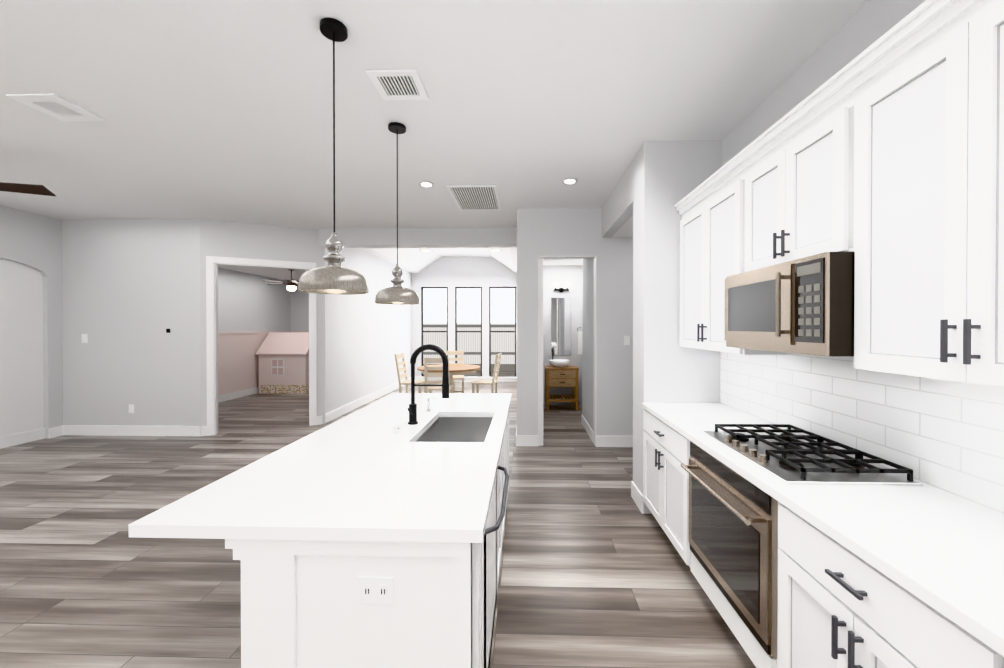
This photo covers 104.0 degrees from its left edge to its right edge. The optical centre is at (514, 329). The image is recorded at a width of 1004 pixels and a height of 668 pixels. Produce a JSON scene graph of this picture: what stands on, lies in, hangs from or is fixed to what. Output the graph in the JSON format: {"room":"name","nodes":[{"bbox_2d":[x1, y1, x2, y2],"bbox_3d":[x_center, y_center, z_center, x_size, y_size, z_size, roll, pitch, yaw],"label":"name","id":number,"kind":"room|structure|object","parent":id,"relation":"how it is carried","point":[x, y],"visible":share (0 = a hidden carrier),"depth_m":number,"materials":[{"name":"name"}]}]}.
{"room":"kitchen","nodes":[
{"label":"kitchen","id":0,"kind":"room"},
{"bbox_2d":[0,258,43,436],"bbox_3d":[-6.508,0.205,4.553,0.035,2.600,2.000,0,0,2],"label":"wall","id":1,"kind":"structure","parent":0,"point":[21,359],"depth_m":5.14,"materials":[{"name":"white paint"}]},
{"bbox_2d":[0,428,44,448],"bbox_3d":[-6.482,1.435,4.575,0.015,0.140,1.630,0,0,2],"label":"baseboard","id":2,"kind":"structure","parent":1,"relation":"attached to","point":[16,439],"depth_m":5.14,"materials":[{"name":"white"}]},
{"bbox_2d":[0,205,62,437],"bbox_3d":[-6.587,0.002,0.912,0.120,3.050,9.520,0,0,2],"label":"wall","id":3,"kind":"structure","parent":0,"point":[32,240],"depth_m":5.38,"materials":[{"name":"white paint"}]},
{"bbox_2d":[62,218,200,425],"bbox_3d":[-5.396,-0.026,5.581,2.000,3.050,0.120,0,0,2],"label":"wall","id":4,"kind":"structure","parent":0,"point":[130,291],"depth_m":5.52,"materials":[{"name":"white paint"}]},
{"bbox_2d":[81,334,87,342],"bbox_3d":[-6.068,0.129,5.535,0.090,0.130,0.008,0,0,2],"label":"light switch","id":5,"kind":"object","parent":4,"relation":"attached to","point":[84,337],"visible":1,"depth_m":5.53,"materials":[{"name":"white plastic"}]},
{"bbox_2d":[129,404,133,412],"bbox_3d":[-5.398,1.119,5.523,0.075,0.120,0.008,0,0,2],"label":"outlet","id":6,"kind":"object","parent":4,"relation":"attached to","point":[131,408],"visible":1,"depth_m":5.52,"materials":[{"name":"white plastic"}]},
{"bbox_2d":[218,268,289,331],"bbox_3d":[-6.086,-0.042,8.111,0.120,3.050,4.900,0,0,2],"label":"wall","id":7,"kind":"structure","parent":0,"point":[247,302],"depth_m":8.92,"materials":[{"name":"white paint"}]},
{"bbox_2d":[92,387,258,435],"bbox_3d":[-5.990,1.414,8.042,0.015,0.140,4.750,0,0,2],"label":"baseboard","id":8,"kind":"structure","parent":7,"relation":"attached to","point":[105,430],"depth_m":8.01,"materials":[{"name":"white"}]},
{"bbox_2d":[218,331,290,395],"bbox_3d":[-6.012,0.773,8.054,0.030,1.420,4.780,0,0,2],"label":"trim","id":9,"kind":"structure","parent":7,"relation":"attached to","point":[238,363],"depth_m":8.52,"materials":[{"name":"pink paint"}]},
{"bbox_2d":[200,218,324,425],"bbox_3d":[-3.717,-0.028,5.889,1.571,3.050,0.120,0,0,-26],"label":"wall","id":10,"kind":"structure","parent":0,"point":[219,238],"depth_m":5.79,"materials":[{"name":"white paint"}]},
{"bbox_2d":[206,256,316,435],"bbox_3d":[-3.740,0.232,5.880,1.381,2.530,0.160,0,0,-26],"label":"door frame","id":11,"kind":"structure","parent":10,"relation":"attached to","point":[213,263],"depth_m":5.61,"materials":[{"name":"white wood"}]},
{"bbox_2d":[218,265,307,280],"bbox_3d":[-4.563,-1.256,8.001,2.930,0.001,4.780,0,0,2],"label":"ceiling","id":12,"kind":"structure","parent":0,"point":[281,274],"depth_m":8.55,"materials":[{"name":"white paint"}]},
{"bbox_2d":[263,269,298,290],"bbox_3d":[-4.727,-1.043,8.319,1.088,0.470,1.064,0,0,2],"label":"ceiling fan","id":13,"kind":"object","parent":12,"relation":"hanging from","point":[292,284],"visible":0.81,"depth_m":8.22,"materials":[{"name":"brown"}]},
{"bbox_2d":[290,286,308,330],"bbox_3d":[-4.494,-0.056,10.457,2.930,3.050,0.120,0,0,2],"label":"wall","id":14,"kind":"structure","parent":0,"point":[299,301],"depth_m":10.43,"materials":[{"name":"white paint"}]},
{"bbox_2d":[325,248,411,413],"bbox_3d":[-3.019,-0.320,8.664,0.120,3.600,5.020,0,0,2],"label":"wall","id":15,"kind":"structure","parent":0,"point":[367,337],"depth_m":7.80,"materials":[{"name":"white paint"}]},
{"bbox_2d":[317,377,410,424],"bbox_3d":[-2.966,1.410,8.590,0.040,0.140,4.946,0,0,2],"label":"baseboard","id":16,"kind":"structure","parent":15,"relation":"attached to","point":[329,416],"depth_m":7.31,"materials":[{"name":"white"}]},
{"bbox_2d":[0,371,755,667],"bbox_3d":[-2.010,1.552,5.035,14.000,0.100,18.000,0,0,2],"label":"floor","id":17,"kind":"structure","parent":0,"point":[595,572],"depth_m":2.55,"materials":[{"name":"grey wood"}]},
{"bbox_2d":[256,332,308,393],"bbox_3d":[-5.338,0.775,9.451,1.180,1.400,0.930,0,0,2],"label":"playhouse","id":18,"kind":"object","parent":17,"relation":"on","point":[283,362],"visible":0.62,"depth_m":9.03,"materials":[{"name":"pink wood"}]},
{"bbox_2d":[225,404,509,667],"bbox_3d":[-0.445,1.081,2.421,0.864,0.875,2.394,0,0,2],"label":"kitchen island","id":19,"kind":"object","parent":17,"relation":"on","point":[305,603],"depth_m":1.23,"materials":[{"name":"white wood"}]},
{"bbox_2d":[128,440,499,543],"bbox_3d":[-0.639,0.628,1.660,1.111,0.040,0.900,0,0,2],"label":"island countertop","id":20,"kind":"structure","parent":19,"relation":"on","point":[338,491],"depth_m":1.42,"materials":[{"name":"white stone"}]},
{"bbox_2d":[300,412,507,447],"bbox_3d":[-0.616,0.623,2.485,1.111,0.040,0.750,0,0,2],"label":"island countertop","id":21,"kind":"structure","parent":19,"relation":"on","point":[357,425],"depth_m":2.41,"materials":[{"name":"white stone"}]},
{"bbox_2d":[408,344,451,423],"bbox_3d":[-0.550,0.349,2.471,0.266,0.507,0.135,0,0,2],"label":"faucet","id":22,"kind":"object","parent":21,"relation":"on","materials":[{"name":"black metal"}]},
{"bbox_2d":[416,416,491,439],"bbox_3d":[-0.356,0.742,2.478,0.418,0.222,0.758,0,0,2],"label":"sink","id":23,"kind":"object","parent":21,"relation":"in","point":[444,427],"depth_m":2.85,"materials":[{"name":"grey metal"}]},
{"bbox_2d":[356,393,510,415],"bbox_3d":[-0.594,0.618,3.254,1.111,0.040,0.790,0,0,2],"label":"island countertop","id":24,"kind":"structure","parent":19,"relation":"on","point":[461,404],"depth_m":3.10,"materials":[{"name":"white stone"}]},
{"bbox_2d":[424,408,431,411],"bbox_3d":[-0.604,0.548,2.869,0.091,0.105,0.040,0,0,2],"label":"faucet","id":25,"kind":"object","parent":24,"relation":"on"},
{"bbox_2d":[394,353,424,392],"bbox_3d":[-1.989,0.977,7.542,0.527,1.020,0.447,0,0,2],"label":"chair","id":26,"kind":"object","parent":17,"relation":"on","point":[406,382],"visible":0.56,"depth_m":7.45,"materials":[{"name":"beige wood"}]},
{"bbox_2d":[424,357,452,392],"bbox_3d":[-1.320,0.981,6.835,0.430,1.020,0.510,0,0,-2],"label":"chair","id":27,"kind":"object","parent":17,"relation":"on","point":[430,389],"visible":0.5,"depth_m":6.64,"materials":[{"name":"beige wood"}]},
{"bbox_2d":[417,364,479,392],"bbox_3d":[-1.259,1.107,7.563,1.200,0.760,1.200,0,0,2],"label":"dining table","id":28,"kind":"object","parent":17,"relation":"on","point":[459,369],"visible":0.54,"depth_m":7.32,"materials":[{"name":"brown wood"}]},
{"bbox_2d":[445,350,463,392],"bbox_3d":[-1.279,0.972,8.291,0.430,1.020,0.510,0,0,-8],"label":"chair","id":29,"kind":"object","parent":17,"relation":"on","point":[458,377],"visible":0.5,"depth_m":8.47,"materials":[{"name":"beige wood"}]},
{"bbox_2d":[471,353,501,393],"bbox_3d":[-0.530,0.977,7.538,0.510,1.020,0.430,0,0,7],"label":"chair","id":30,"kind":"object","parent":17,"relation":"on","point":[492,382],"visible":0.65,"depth_m":7.39,"materials":[{"name":"beige wood"}]},
{"bbox_2d":[545,349,578,409],"bbox_3d":[0.889,0.931,7.453,0.600,1.112,0.487,0,0,2],"label":"bathroom vanity","id":31,"kind":"object","parent":17,"relation":"on","point":[560,373],"visible":1,"depth_m":7.23,"materials":[{"name":"brown wood"}]},
{"bbox_2d":[642,404,793,556],"bbox_3d":[1.344,1.079,2.751,0.648,0.874,0.906,0,0,2],"label":"base cabinet","id":32,"kind":"object","parent":17,"relation":"on","point":[664,425],"depth_m":2.67,"materials":[{"name":"white wood"}]},
{"bbox_2d":[682,436,941,667],"bbox_3d":[1.319,1.084,1.862,0.648,0.874,0.872,0,0,2],"label":"base cabinet","id":33,"kind":"object","parent":17,"relation":"on","point":[726,480],"depth_m":1.77,"materials":[{"name":"white wood"}]},
{"bbox_2d":[762,492,1003,667],"bbox_3d":[1.298,1.089,1.106,0.648,0.874,0.790,0,0,2],"label":"base cabinet","id":34,"kind":"object","parent":17,"relation":"on","point":[811,511],"depth_m":1.18,"materials":[{"name":"white wood"}]},
{"bbox_2d":[938,616,1003,667],"bbox_3d":[1.278,1.093,0.404,0.648,0.874,0.904,0,0,2],"label":"base cabinet","id":35,"kind":"object","parent":17,"relation":"on","point":[967,641],"depth_m":0.84,"materials":[{"name":"white wood"}]},
{"bbox_2d":[0,0,868,272],"bbox_3d":[-2.010,-1.773,5.015,14.000,0.450,18.000,0,0,2],"label":"ceiling","id":36,"kind":"structure","parent":0,"point":[222,110],"depth_m":2.62,"materials":[{"name":"white paint"}]},
{"bbox_2d":[0,182,55,195],"bbox_3d":[-4.726,-1.347,3.169,1.234,0.360,1.177,0,0,2],"label":"ceiling fan","id":37,"kind":"object","parent":36,"relation":"hanging from","point":[27,188],"visible":1,"depth_m":3.42,"materials":[{"name":"brown wood"}]},
{"bbox_2d":[6,93,105,121],"bbox_3d":[-3.145,-1.526,2.707,0.320,0.012,0.320,0,0,2],"label":"ceiling vent","id":38,"kind":"object","parent":36,"relation":"in","point":[57,107],"visible":1,"depth_m":2.69,"materials":[{"name":"white metal"}]},
{"bbox_2d":[298,18,368,294],"bbox_3d":[-0.915,-0.858,1.989,0.328,1.337,0.328,0,0,2],"label":"pendant light","id":39,"kind":"object","parent":36,"relation":"hanging from","point":[333,276],"visible":1,"depth_m":1.95,"materials":[{"name":"black"}]},
{"bbox_2d":[366,69,428,99],"bbox_3d":[-0.722,-1.524,2.454,0.300,0.012,0.290,0,0,2],"label":"ceiling vent","id":40,"kind":"object","parent":36,"relation":"in","point":[402,84],"visible":1,"depth_m":2.44,"materials":[{"name":"white metal"}]},
{"bbox_2d":[375,122,419,304],"bbox_3d":[-0.887,-0.864,2.968,0.328,1.337,0.328,0,0,2],"label":"pendant light","id":41,"kind":"object","parent":36,"relation":"hanging from","point":[397,293],"visible":1,"depth_m":2.92,"materials":[{"name":"black"}]},
{"bbox_2d":[319,227,516,247],"bbox_3d":[-1.484,-1.425,6.123,3.090,0.260,0.200,0,0,2],"label":"beam","id":42,"kind":"structure","parent":36,"relation":"attached to","point":[426,237],"depth_m":6.03,"materials":[{"name":"white paint"}]},
{"bbox_2d":[418,181,433,186],"bbox_3d":[-0.934,-1.535,4.156,0.164,0.011,0.164,0,0,2],"label":"recessed light","id":43,"kind":"object","parent":36,"relation":"in","point":[426,184],"visible":0.98,"depth_m":4.14,"materials":[{"name":"white"}]},
{"bbox_2d":[419,249,432,251],"bbox_3d":[-1.753,-1.557,7.760,0.279,0.011,0.279,0,0,2],"label":"recessed light","id":44,"kind":"object","parent":36,"relation":"in","point":[425,250],"visible":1,"depth_m":7.72,"materials":[{"name":"white"}]},
{"bbox_2d":[446,185,501,210],"bbox_3d":[-0.450,-1.538,4.633,0.540,0.012,0.880,0,0,2],"label":"ceiling vent","id":45,"kind":"object","parent":36,"relation":"in","point":[475,197],"visible":1,"depth_m":4.56,"materials":[{"name":"white metal"}]},
{"bbox_2d":[488,249,501,251],"bbox_3d":[-0.384,-1.557,7.722,0.279,0.011,0.279,0,0,2],"label":"recessed light","id":46,"kind":"object","parent":36,"relation":"in","point":[495,250],"visible":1,"depth_m":7.72,"materials":[{"name":"white"}]},
{"bbox_2d":[562,178,577,183],"bbox_3d":[0.574,-1.534,4.064,0.164,0.011,0.164,0,0,2],"label":"recessed light","id":47,"kind":"object","parent":36,"relation":"in","point":[569,180],"visible":0.96,"depth_m":4.05,"materials":[{"name":"white"}]},
{"bbox_2d":[412,257,516,376],"bbox_3d":[-1.346,-0.335,11.068,3.330,3.600,0.120,0,0,2],"label":"wall","id":48,"kind":"structure","parent":0,"point":[452,273],"depth_m":11.01,"materials":[{"name":"white paint"}]},
{"bbox_2d":[420,287,447,377],"bbox_3d":[-2.251,0.090,11.061,0.800,2.570,0.130,0,0,2],"label":"window","id":49,"kind":"structure","parent":48,"relation":"in","point":[422,288],"depth_m":11.07,"materials":[{"name":"brown metal"}]},
{"bbox_2d":[415,376,516,381],"bbox_3d":[-1.342,1.395,11.010,3.030,0.140,0.015,0,0,2],"label":"baseboard","id":50,"kind":"structure","parent":48,"relation":"attached to","point":[416,377],"depth_m":11.00,"materials":[{"name":"white"}]},
{"bbox_2d":[488,287,516,378],"bbox_3d":[-0.332,0.090,11.007,0.800,2.570,0.130,0,0,2],"label":"window","id":51,"kind":"structure","parent":48,"relation":"in","point":[502,376],"depth_m":11.02,"materials":[{"name":"brown metal"}]},
{"bbox_2d":[517,209,525,434],"bbox_3d":[0.175,-0.317,8.059,0.120,3.600,6.050,0,0,2],"label":"wall","id":52,"kind":"structure","parent":0,"point":[521,321],"depth_m":5.04,"materials":[{"name":"white paint"}]},
{"bbox_2d":[516,427,519,445],"bbox_3d":[0.106,1.414,8.004,0.015,0.140,5.945,0,0,2],"label":"baseboard","id":53,"kind":"structure","parent":52,"relation":"attached to","point":[517,436],"depth_m":5.03,"materials":[{"name":"white"}]},
{"bbox_2d":[543,259,581,264],"bbox_3d":[0.760,-1.262,6.411,1.140,0.030,2.560,0,0,2],"label":"ceiling","id":54,"kind":"structure","parent":0,"point":[562,261],"depth_m":7.30,"materials":[{"name":"white paint"}]},
{"bbox_2d":[543,259,582,404],"bbox_3d":[0.797,-0.040,7.758,1.140,3.050,0.120,0,0,2],"label":"wall","id":55,"kind":"structure","parent":0,"point":[580,280],"depth_m":7.69,"materials":[{"name":"white paint"}]},
{"bbox_2d":[551,298,570,354],"bbox_3d":[0.915,-0.054,7.686,0.390,1.130,0.012,0,0,2],"label":"bathroom mirror","id":56,"kind":"object","parent":55,"relation":"attached to","point":[560,326],"visible":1,"depth_m":7.68,"materials":[{"name":"clear glass"}]},
{"bbox_2d":[553,282,569,292],"bbox_3d":[0.914,-0.822,7.640,0.330,0.205,0.110,0,0,2],"label":"sconce","id":57,"kind":"object","parent":55,"relation":"attached to","point":[561,289],"visible":0.98,"depth_m":7.63,"materials":[{"name":"black"}]},
{"bbox_2d":[577,327,581,353],"bbox_3d":[1.280,0.220,7.652,0.120,0.532,0.061,0,0,2],"label":"towel","id":58,"kind":"object","parent":55,"relation":"attached to","point":[579,342],"visible":0.73,"depth_m":7.62,"materials":[{"name":"white fabric"}]},
{"bbox_2d":[526,208,632,435],"bbox_3d":[1.672,-0.023,5.053,3.040,3.050,0.120,0,0,2],"label":"wall","id":59,"kind":"structure","parent":0,"point":[563,231],"depth_m":5.01,"materials":[{"name":"white paint"}]},
{"bbox_2d":[538,256,596,446],"bbox_3d":[0.675,0.282,5.091,0.745,2.440,0.144,0,0,2],"label":"trim","id":60,"kind":"structure","parent":59,"relation":"attached to","point":[540,350],"depth_m":5.05,"materials":[{"name":"white wood"}]},
{"bbox_2d":[596,436,632,446],"bbox_3d":[2.117,1.432,4.981,2.145,0.140,0.015,0,0,2],"label":"baseboard","id":61,"kind":"structure","parent":59,"relation":"attached to","point":[601,441],"depth_m":5.00,"materials":[{"name":"white"}]},
{"bbox_2d":[624,336,629,344],"bbox_3d":[1.430,0.142,4.995,0.075,0.120,0.008,0,0,2],"label":"light switch","id":62,"kind":"object","parent":59,"relation":"attached to","point":[626,340],"visible":1,"depth_m":4.99,"materials":[{"name":"white plastic"}]},
{"bbox_2d":[579,259,593,429],"bbox_3d":[1.124,-0.027,5.683,0.120,3.050,1.110,0,0,2],"label":"wall","id":63,"kind":"structure","parent":0,"point":[586,317],"depth_m":5.73,"materials":[{"name":"white paint"}]},
{"bbox_2d":[581,414,592,441],"bbox_3d":[1.057,1.428,5.704,0.015,0.140,1.090,0,0,2],"label":"baseboard","id":64,"kind":"structure","parent":63,"relation":"attached to","point":[585,424],"depth_m":5.63,"materials":[{"name":"white"}]},
{"bbox_2d":[602,160,632,237],"bbox_3d":[1.150,-1.353,4.264,0.120,0.380,1.470,0,0,2],"label":"wall","id":65,"kind":"structure","parent":0,"point":[617,210],"depth_m":4.14,"materials":[{"name":"white paint"}]},
{"bbox_2d":[611,215,632,237],"bbox_3d":[2.189,-1.178,4.236,1.960,0.030,1.470,0,0,2],"label":"ceiling","id":66,"kind":"structure","parent":0,"point":[625,230],"depth_m":4.67,"materials":[{"name":"white paint"}]},
{"bbox_2d":[633,140,721,513],"bbox_3d":[1.437,-0.013,3.364,0.745,3.050,0.330,0,0,2],"label":"wall","id":67,"kind":"structure","parent":0,"point":[667,177],"depth_m":3.20,"materials":[{"name":"white paint"}]},
{"bbox_2d":[631,481,643,513],"bbox_3d":[1.057,1.442,3.383,0.015,0.140,0.330,0,0,2],"label":"baseboard","id":68,"kind":"structure","parent":67,"relation":"attached to","point":[636,495],"depth_m":3.34,"materials":[{"name":"white"}]},
{"bbox_2d":[722,0,925,165],"bbox_3d":[1.643,0.011,-0.444,0.120,3.050,7.270,0,0,2],"label":"wall","id":69,"kind":"structure","parent":0,"point":[863,28],"depth_m":2.11,"materials":[{"name":"white paint"}]},
{"bbox_2d":[678,160,761,354],"bbox_3d":[1.497,-0.407,2.728,0.341,1.103,0.924,0,0,2],"label":"upper cabinet","id":70,"kind":"object","parent":69,"relation":"attached to","point":[711,221],"depth_m":2.69,"materials":[{"name":"white wood"}]},
{"bbox_2d":[742,136,773,255],"bbox_3d":[1.478,-0.628,2.045,0.341,0.653,0.441,0,0,2],"label":"upper cabinet","id":71,"kind":"object","parent":69,"relation":"attached to","point":[757,168],"depth_m":2.12,"materials":[{"name":"white wood"}]},
{"bbox_2d":[718,228,853,355],"bbox_3d":[1.416,-0.134,1.868,0.455,0.472,0.750,0,0,2],"label":"microwave","id":72,"kind":"object","parent":69,"relation":"attached to","point":[794,296],"depth_m":1.71,"materials":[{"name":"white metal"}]},
{"bbox_2d":[774,80,845,243],"bbox_3d":[1.469,-0.626,1.722,0.341,0.653,0.441,0,0,2],"label":"upper cabinet","id":73,"kind":"object","parent":69,"relation":"attached to","point":[808,153],"depth_m":1.72,"materials":[{"name":"white wood"}]},
{"bbox_2d":[842,0,1003,386],"bbox_3d":[1.451,-0.397,1.075,0.341,1.103,0.855,0,0,2],"label":"upper cabinet","id":74,"kind":"object","parent":69,"relation":"attached to","point":[854,207],"depth_m":1.22,"materials":[{"name":"white wood"}]},
{"label":"outside","id":75,"kind":"structure","parent":0,"visible":0},
{"bbox_2d":[423,287,514,377],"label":"window","id":76,"kind":"structure","parent":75,"point":[469,310],"depth_m":13.51,"materials":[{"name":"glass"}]}
]}

